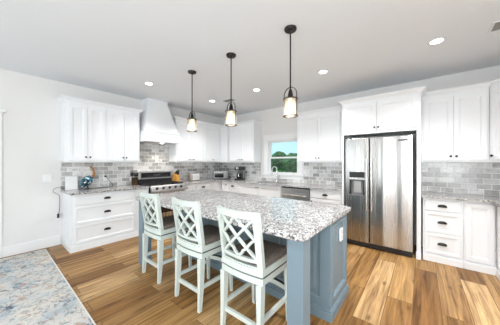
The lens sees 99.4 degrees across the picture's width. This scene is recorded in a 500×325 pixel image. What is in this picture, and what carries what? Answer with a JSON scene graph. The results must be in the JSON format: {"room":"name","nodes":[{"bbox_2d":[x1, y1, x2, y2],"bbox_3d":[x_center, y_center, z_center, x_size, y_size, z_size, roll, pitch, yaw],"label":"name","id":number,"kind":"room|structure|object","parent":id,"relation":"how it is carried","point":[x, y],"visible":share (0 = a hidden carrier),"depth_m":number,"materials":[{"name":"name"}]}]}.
{"room":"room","nodes":[
{"label":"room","id":0,"kind":"room"},
{"bbox_2d":[0,69,221,246],"bbox_3d":[-3.416,0.010,3.409,0.120,2.740,8.240,0,0,39],"label":"wall","id":1,"kind":"structure","parent":0,"point":[31,118],"depth_m":3.32,"materials":[{"name":"white paint"}]},
{"bbox_2d":[0,110,5,257],"bbox_3d":[-3.927,0.310,2.643,0.050,2.140,1.166,0,0,39],"label":"trim","id":2,"kind":"structure","parent":1,"relation":"attached to","point":[1,111],"depth_m":3.06,"materials":[{"name":"white paint"}]},
{"bbox_2d":[2,235,59,257],"bbox_3d":[-3.396,1.302,3.325,0.016,0.155,0.638,0,0,39],"label":"baseboard","id":3,"kind":"structure","parent":1,"relation":"attached to","point":[10,250],"depth_m":3.29,"materials":[{"name":"white paint"}]},
{"bbox_2d":[43,174,52,181],"bbox_3d":[-3.296,0.252,3.454,0.009,0.120,0.116,0,0,39],"label":"light switch","id":4,"kind":"object","parent":1,"relation":"attached to","point":[46,177],"visible":1,"depth_m":3.45,"materials":[{"name":"white plastic"}]},
{"bbox_2d":[56,94,107,161],"bbox_3d":[-2.893,-0.533,3.668,0.366,1.057,0.639,0,0,39],"label":"upper cabinet","id":5,"kind":"object","parent":1,"relation":"attached to","point":[83,122],"visible":1,"depth_m":3.56,"materials":[{"name":"white paint"}]},
{"bbox_2d":[107,103,143,161],"bbox_3d":[-2.493,-0.533,4.162,0.366,1.057,0.628,0,0,39],"label":"upper cabinet","id":6,"kind":"object","parent":1,"relation":"attached to","point":[123,123],"visible":0.95,"depth_m":4.03,"materials":[{"name":"white paint"}]},
{"bbox_2d":[61,143,221,189],"bbox_3d":[-2.025,0.021,5.024,0.008,0.888,3.719,0,0,39],"label":"tile backsplash","id":7,"kind":"structure","parent":1,"relation":"attached to","point":[153,157],"depth_m":4.54,"materials":[{"name":"grey tile"}]},
{"bbox_2d":[140,98,180,144],"bbox_3d":[-2.004,-0.886,4.621,0.548,0.945,0.792,0,0,39],"label":"range hood","id":8,"kind":"object","parent":1,"relation":"attached to","point":[157,125],"visible":0.88,"depth_m":4.48,"materials":[{"name":"white paint"}]},
{"bbox_2d":[169,116,204,161],"bbox_3d":[-1.579,-0.533,5.290,0.366,1.057,0.874,0,0,39],"label":"upper cabinet","id":9,"kind":"object","parent":1,"relation":"attached to","point":[191,148],"visible":0.84,"depth_m":5.15,"materials":[{"name":"white paint"}]},
{"bbox_2d":[204,122,220,161],"bbox_3d":[-1.127,-0.533,5.848,0.366,1.057,0.559,0,0,39],"label":"upper cabinet","id":10,"kind":"object","parent":1,"relation":"attached to","point":[211,130],"visible":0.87,"depth_m":5.74,"materials":[{"name":"white paint"}]},
{"bbox_2d":[0,0,499,117],"bbox_3d":[-1.018,-1.420,1.468,6.290,0.120,8.240,0,0,39],"label":"ceiling","id":11,"kind":"structure","parent":0,"point":[110,46],"depth_m":2.44,"materials":[{"name":"white paint"}]},
{"bbox_2d":[187,70,196,131],"bbox_3d":[-0.867,-0.912,3.172,0.152,0.894,0.152,0,0,39],"label":"pendant light","id":12,"kind":"object","parent":11,"relation":"hanging from","point":[191,119],"visible":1,"depth_m":3.16,"materials":[{"name":"glass"}]},
{"bbox_2d":[187,119,196,130],"bbox_3d":[-0.867,-0.561,3.172,0.132,0.172,0.132,0,0,39],"label":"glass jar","id":13,"kind":"object","parent":12,"relation":"on","point":[189,121],"depth_m":3.15,"materials":[{"name":"glass"}]},
{"bbox_2d":[222,98,235,102],"bbox_3d":[-0.458,-1.355,4.630,0.300,0.010,0.180,0,0,39],"label":"ceiling vent","id":14,"kind":"object","parent":11,"relation":"in","point":[229,99],"visible":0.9,"depth_m":4.62,"materials":[{"name":"white paint"}]},
{"bbox_2d":[225,52,236,126],"bbox_3d":[-0.239,-0.912,2.677,0.152,0.894,0.152,0,0,39],"label":"pendant light","id":15,"kind":"object","parent":11,"relation":"hanging from","point":[230,55],"visible":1,"depth_m":2.66,"materials":[{"name":"glass"}]},
{"bbox_2d":[226,111,234,125],"bbox_3d":[-0.239,-0.561,2.677,0.132,0.172,0.132,0,0,39],"label":"glass jar","id":16,"kind":"object","parent":15,"relation":"on","point":[231,112],"depth_m":2.65,"materials":[{"name":"glass"}]},
{"bbox_2d":[283,25,297,117],"bbox_3d":[0.410,-0.912,2.151,0.152,0.894,0.152,0,0,39],"label":"pendant light","id":17,"kind":"object","parent":11,"relation":"hanging from","point":[289,29],"visible":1,"depth_m":2.14,"materials":[{"name":"glass"}]},
{"bbox_2d":[284,98,295,116],"bbox_3d":[0.410,-0.561,2.151,0.132,0.172,0.132,0,0,39],"label":"glass jar","id":18,"kind":"object","parent":17,"relation":"on","point":[290,100],"depth_m":2.12,"materials":[{"name":"glass"}]},
{"bbox_2d":[317,70,328,73],"bbox_3d":[1.095,-1.356,3.179,0.160,0.008,0.160,0,0,39],"label":"recessed light","id":19,"kind":"object","parent":11,"relation":"in","point":[320,71],"visible":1,"depth_m":3.17,"materials":[{"name":"white"}]},
{"bbox_2d":[427,37,445,44],"bbox_3d":[2.090,-1.356,2.374,0.160,0.008,0.160,0,0,39],"label":"recessed light","id":20,"kind":"object","parent":11,"relation":"in","point":[438,40],"visible":1,"depth_m":2.37,"materials":[{"name":"white plastic"}]},
{"bbox_2d":[488,20,499,32],"bbox_3d":[2.563,-1.355,2.023,0.362,0.010,0.220,0,0,39],"label":"ceiling vent","id":21,"kind":"object","parent":11,"relation":"in","point":[495,26],"visible":1,"depth_m":2.12,"materials":[{"name":"white paint"}]},
{"bbox_2d":[0,236,499,324],"bbox_3d":[-1.018,1.430,1.468,6.290,0.100,8.240,0,0,39],"label":"floor","id":22,"kind":"structure","parent":0,"point":[386,288],"depth_m":2.23,"materials":[{"name":"brown wood"}]},
{"bbox_2d":[0,249,95,324],"bbox_3d":[-2.607,1.374,0.904,4.090,0.012,3.025,0,0,39],"label":"area rug","id":23,"kind":"object","parent":22,"relation":"on","point":[33,289],"visible":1,"depth_m":2.18,"materials":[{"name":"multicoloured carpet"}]},
{"bbox_2d":[61,189,136,253],"bbox_3d":[-2.642,0.939,3.769,0.626,0.883,0.976,0,0,39],"label":"base cabinet","id":24,"kind":"object","parent":22,"relation":"on","point":[92,220],"visible":0.98,"depth_m":3.51,"materials":[{"name":"white paint"}]},
{"bbox_2d":[61,185,149,194],"bbox_3d":[-2.573,0.481,3.849,0.633,0.030,1.208,0,0,39],"label":"countertop","id":25,"kind":"structure","parent":24,"relation":"on","point":[122,187],"depth_m":3.66,"materials":[{"name":"grey stone"}]},
{"bbox_2d":[65,176,77,189],"bbox_3d":[-3.067,0.349,3.642,0.048,0.232,0.164,0,0,42],"label":"box","id":26,"kind":"object","parent":25,"relation":"on","point":[71,182],"visible":0.94,"depth_m":3.62,"materials":[{"name":"white plastic"}]},
{"bbox_2d":[80,166,94,188],"bbox_3d":[-2.902,0.266,3.779,0.169,0.400,0.191,0,0,1],"label":"ornament","id":27,"kind":"object","parent":25,"relation":"on","point":[86,181],"visible":0.88,"depth_m":3.74,"materials":[{"name":"teal ceramic"}]},
{"bbox_2d":[131,177,137,184],"bbox_3d":[-2.384,0.388,4.382,0.120,0.155,0.120,0,0,39],"label":"utensil crock","id":28,"kind":"object","parent":25,"relation":"on","point":[134,179],"visible":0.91,"depth_m":4.34,"materials":[{"name":"brown ceramic"}]},
{"bbox_2d":[137,188,148,235],"bbox_3d":[-2.271,0.939,4.243,0.605,0.883,0.224,0,0,39],"label":"base cabinet","id":29,"kind":"object","parent":22,"relation":"on","point":[145,190],"visible":0.21,"depth_m":3.99,"materials":[{"name":"white paint"}]},
{"bbox_2d":[137,171,185,217],"bbox_3d":[-1.900,0.787,4.596,0.708,1.185,0.758,0,0,39],"label":"range","id":30,"kind":"object","parent":22,"relation":"on","point":[159,182],"visible":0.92,"depth_m":4.52,"materials":[{"name":"silver metal"}]},
{"bbox_2d":[138,183,181,186],"bbox_3d":[-1.932,0.473,4.622,0.595,0.022,0.758,0,0,39],"label":"cooktop","id":31,"kind":"object","parent":30,"relation":"in","point":[144,184],"depth_m":4.41,"materials":[{"name":"silver metal"}]},
{"bbox_2d":[139,191,192,283],"bbox_3d":[-1.056,0.868,2.703,0.422,1.024,0.575,0,0,39],"label":"counter stool","id":32,"kind":"object","parent":22,"relation":"on","point":[160,228],"visible":0.84,"depth_m":2.52,"materials":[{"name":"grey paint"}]},
{"bbox_2d":[185,184,194,190],"bbox_3d":[-1.600,0.939,5.053,0.630,0.883,0.289,0,0,39],"label":"base cabinet","id":33,"kind":"object","parent":22,"relation":"on","point":[188,186],"visible":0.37,"depth_m":4.88,"materials":[{"name":"white paint"}]},
{"bbox_2d":[171,197,233,312],"bbox_3d":[-0.482,0.868,2.238,0.422,1.024,0.575,0,0,39],"label":"counter stool","id":34,"kind":"object","parent":22,"relation":"on","point":[201,242],"visible":0.88,"depth_m":2.06,"materials":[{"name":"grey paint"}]},
{"bbox_2d":[195,182,209,189],"bbox_3d":[-1.362,0.939,5.350,0.626,0.883,0.469,0,0,39],"label":"base cabinet","id":35,"kind":"object","parent":22,"relation":"on","point":[199,185],"visible":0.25,"depth_m":5.15,"materials":[{"name":"white paint"}]},
{"bbox_2d":[210,181,221,190],"bbox_3d":[-0.918,0.939,5.914,0.605,0.883,0.962,0,0,39],"label":"base cabinet","id":36,"kind":"object","parent":22,"relation":"on","point":[213,185],"visible":0.02,"depth_m":5.53,"materials":[{"name":"white paint"}]},
{"bbox_2d":[222,181,227,190],"bbox_3d":[-0.484,0.939,5.775,0.234,0.883,0.630,0,0,39],"label":"base cabinet","id":37,"kind":"object","parent":22,"relation":"on","point":[224,184],"visible":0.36,"depth_m":5.56,"materials":[{"name":"white paint"}]},
{"bbox_2d":[228,182,237,192],"bbox_3d":[-0.263,0.939,5.598,0.329,0.883,0.626,0,0,39],"label":"base cabinet","id":38,"kind":"object","parent":22,"relation":"on","point":[232,186],"visible":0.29,"depth_m":5.37,"materials":[{"name":"white paint"}]},
{"bbox_2d":[139,201,348,324],"bbox_3d":[-0.227,0.944,2.582,2.408,0.872,1.144,0,0,39],"label":"kitchen island","id":39,"kind":"object","parent":22,"relation":"on","point":[317,285],"visible":0.27,"depth_m":1.89,"materials":[{"name":"blue paint"}]},
{"bbox_2d":[136,189,350,241],"bbox_3d":[-0.242,0.486,2.557,2.445,0.040,1.190,0,0,39],"label":"island countertop","id":40,"kind":"structure","parent":39,"relation":"on","point":[296,220],"depth_m":2.10,"materials":[{"name":"grey stone"}]},
{"bbox_2d":[339,227,342,241],"bbox_3d":[0.901,0.710,2.095,0.016,0.120,0.080,0,0,39],"label":"outlet plate","id":41,"kind":"object","parent":39,"relation":"attached to","point":[340,228],"depth_m":2.08,"materials":[{"name":"white plastic"}]},
{"bbox_2d":[216,205,286,324],"bbox_3d":[0.051,0.868,1.807,0.422,1.024,0.575,0,0,39],"label":"counter stool","id":42,"kind":"object","parent":22,"relation":"on","point":[257,261],"visible":0.94,"depth_m":1.65,"materials":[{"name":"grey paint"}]},
{"bbox_2d":[238,183,281,197],"bbox_3d":[0.353,0.939,5.097,1.254,0.883,0.630,0,0,39],"label":"base cabinet","id":43,"kind":"object","parent":22,"relation":"on","point":[254,189],"visible":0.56,"depth_m":4.83,"materials":[{"name":"white paint"}]},
{"bbox_2d":[180,178,341,190],"bbox_3d":[0.029,0.481,4.658,3.659,0.030,1.720,0,0,39],"label":"countertop","id":44,"kind":"structure","parent":43,"relation":"on","point":[286,184],"depth_m":4.74,"materials":[{"name":"grey stone"}]},
{"bbox_2d":[172,173,179,181],"bbox_3d":[-1.784,0.358,5.106,0.150,0.215,0.104,0,0,31],"label":"knife block","id":45,"kind":"object","parent":44,"relation":"on","point":[175,177],"visible":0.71,"depth_m":5.07,"materials":[{"name":"orange wood"}]},
{"bbox_2d":[187,173,199,180],"bbox_3d":[-1.456,0.372,5.451,0.300,0.187,0.173,0,0,-45],"label":"toaster","id":46,"kind":"object","parent":44,"relation":"on","point":[191,176],"visible":1,"depth_m":5.40,"materials":[{"name":"white plastic"}]},
{"bbox_2d":[214,170,227,178],"bbox_3d":[-0.825,0.344,5.962,0.390,0.243,0.326,0,0,-9],"label":"toaster oven","id":47,"kind":"object","parent":44,"relation":"on","point":[218,174],"visible":0.99,"depth_m":5.84,"materials":[{"name":"silver metal"}]},
{"bbox_2d":[235,167,244,179],"bbox_3d":[-0.279,0.288,5.686,0.190,0.355,0.279,0,0,29],"label":"coffee maker","id":48,"kind":"object","parent":44,"relation":"on","point":[241,170],"visible":1,"depth_m":5.64,"materials":[{"name":"black plastic"}]},
{"bbox_2d":[271,166,279,181],"bbox_3d":[0.594,0.277,5.106,0.224,0.377,0.094,0,0,-23],"label":"faucet","id":49,"kind":"object","parent":44,"relation":"on","point":[273,166],"visible":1,"depth_m":5.12,"materials":[{"name":"silver metal"}]},
{"bbox_2d":[282,186,309,200],"bbox_3d":[1.075,0.939,4.496,0.614,0.882,0.655,0,0,39],"label":"dishwasher","id":50,"kind":"object","parent":22,"relation":"on","point":[295,193],"visible":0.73,"depth_m":4.25,"materials":[{"name":"grey metal"}]},
{"bbox_2d":[310,189,341,204],"bbox_3d":[1.559,0.939,4.121,0.599,0.883,0.630,0,0,39],"label":"base cabinet","id":51,"kind":"object","parent":22,"relation":"on","point":[316,195],"visible":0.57,"depth_m":3.88,"materials":[{"name":"white paint"}]},
{"bbox_2d":[345,134,413,256],"bbox_3d":[2.157,0.478,3.543,0.914,1.780,0.696,0,0,39],"label":"refrigerator","id":52,"kind":"object","parent":22,"relation":"on","point":[379,171],"visible":0.95,"depth_m":3.28,"materials":[{"name":"grey metal"}]},
{"bbox_2d":[338,86,425,259],"bbox_3d":[2.195,0.159,3.570,1.179,2.442,0.687,0,0,39],"label":"refrigerator surround","id":53,"kind":"object","parent":22,"relation":"on","point":[395,112],"visible":0.94,"depth_m":3.28,"materials":[{"name":"white paint"}]},
{"bbox_2d":[423,198,463,267],"bbox_3d":[2.804,0.939,3.115,0.412,0.883,0.626,0,0,39],"label":"base cabinet","id":54,"kind":"object","parent":22,"relation":"on","point":[442,218],"visible":0.98,"depth_m":2.89,"materials":[{"name":"white paint"}]},
{"bbox_2d":[463,201,496,275],"bbox_3d":[3.082,0.939,2.903,0.284,0.883,0.605,0,0,39],"label":"base cabinet","id":55,"kind":"object","parent":22,"relation":"on","point":[479,218],"visible":0.74,"depth_m":2.68,"materials":[{"name":"white paint"}]},
{"bbox_2d":[496,205,497,268],"bbox_3d":[3.434,0.939,2.635,0.596,0.883,0.579,0,0,39],"label":"base cabinet","id":56,"kind":"object","parent":22,"relation":"on","point":[496,205],"visible":0.02,"depth_m":2.60,"materials":[{"name":"white paint"}]},
{"bbox_2d":[496,206,499,280],"bbox_3d":[2.930,0.939,2.041,0.630,0.883,0.899,0,0,39],"label":"base cabinet","id":57,"kind":"object","parent":22,"relation":"on","point":[498,207],"visible":0.87,"depth_m":2.52,"materials":[{"name":"white paint"}]},
{"bbox_2d":[421,191,499,206],"bbox_3d":[2.857,0.481,2.491,1.311,0.030,1.528,0,0,39],"label":"countertop","id":58,"kind":"structure","parent":57,"relation":"on","point":[493,199],"depth_m":2.91,"materials":[{"name":"grey stone"}]},
{"bbox_2d":[222,65,499,245],"bbox_3d":[1.583,0.010,4.585,6.170,2.740,0.120,0,0,39],"label":"wall","id":59,"kind":"structure","parent":0,"point":[273,120],"depth_m":3.99,"materials":[{"name":"white paint"}]},
{"bbox_2d":[220,125,228,161],"bbox_3d":[-0.738,-0.533,6.141,0.599,1.057,0.380,0,0,39],"label":"upper cabinet","id":60,"kind":"object","parent":59,"relation":"attached to","point":[224,130],"visible":0.46,"depth_m":5.87,"materials":[{"name":"white paint"}]},
{"bbox_2d":[229,120,262,161],"bbox_3d":[-0.140,-0.533,5.667,0.919,1.057,0.366,0,0,39],"label":"upper cabinet","id":61,"kind":"object","parent":59,"relation":"attached to","point":[244,138],"visible":0.97,"depth_m":5.50,"materials":[{"name":"white paint"}]},
{"bbox_2d":[222,162,341,185],"bbox_3d":[0.572,0.231,5.321,3.650,0.468,0.008,0,0,39],"label":"tile backsplash","id":62,"kind":"structure","parent":59,"relation":"attached to","point":[328,173],"depth_m":4.71,"materials":[{"name":"grey tile"}]},
{"bbox_2d":[263,132,303,179],"bbox_3d":[0.807,-0.152,5.176,1.120,1.095,0.160,0,0,39],"label":"window","id":63,"kind":"structure","parent":59,"relation":"in","point":[284,137],"depth_m":5.23,"materials":[{"name":"white paint"}]},
{"bbox_2d":[294,105,341,161],"bbox_3d":[1.466,-0.533,4.367,1.062,1.057,0.366,0,0,39],"label":"upper cabinet","id":64,"kind":"object","parent":59,"relation":"attached to","point":[319,131],"visible":0.88,"depth_m":4.23,"materials":[{"name":"white paint"}]},
{"bbox_2d":[421,81,489,161],"bbox_3d":[2.986,-0.533,3.136,0.702,1.057,0.366,0,0,39],"label":"upper cabinet","id":65,"kind":"object","parent":59,"relation":"attached to","point":[454,120],"visible":0.97,"depth_m":3.00,"materials":[{"name":"white paint"}]},
{"bbox_2d":[421,162,499,195],"bbox_3d":[3.332,0.231,3.086,1.300,0.468,0.008,0,0,39],"label":"tile backsplash","id":66,"kind":"structure","parent":59,"relation":"attached to","point":[481,178],"depth_m":3.19,"materials":[{"name":"grey tile"}]},
{"bbox_2d":[489,79,499,161],"bbox_3d":[3.411,-0.534,2.638,0.598,1.058,0.604,0,0,39],"label":"upper cabinet","id":67,"kind":"object","parent":59,"relation":"attached to","point":[494,88],"visible":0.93,"depth_m":2.75,"materials":[{"name":"white paint"}]},
{"label":"outside","id":68,"kind":"structure","parent":0,"visible":0},
{"bbox_3d":[9.883,4.480,40.012,85.000,0.200,65.370,0,0,39],"label":"lawn","id":69,"kind":"structure","parent":68,"visible":0},
{"bbox_2d":[271,159,275,171],"bbox_3d":[2.517,1.525,30.989,2.692,5.723,2.787,0,0,-10],"label":"tree","id":70,"kind":"object","parent":69,"relation":"on","point":[273,161],"visible":0.05,"depth_m":30.18,"materials":[{"name":"green plant"}]},
{"bbox_2d":[272,151,287,171],"bbox_3d":[4.892,1.208,35.800,3.206,6.356,3.171,0,0,-12],"label":"tree","id":71,"kind":"object","parent":69,"relation":"on","point":[278,163],"visible":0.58,"depth_m":35.01,"materials":[{"name":"green plant"}]},
{"bbox_2d":[282,153,296,172],"bbox_3d":[5.690,1.546,27.536,2.911,5.682,2.979,0,0,-43],"label":"tree","id":72,"kind":"object","parent":69,"relation":"on","point":[290,164],"visible":0.49,"depth_m":26.91,"materials":[{"name":"green plant"}]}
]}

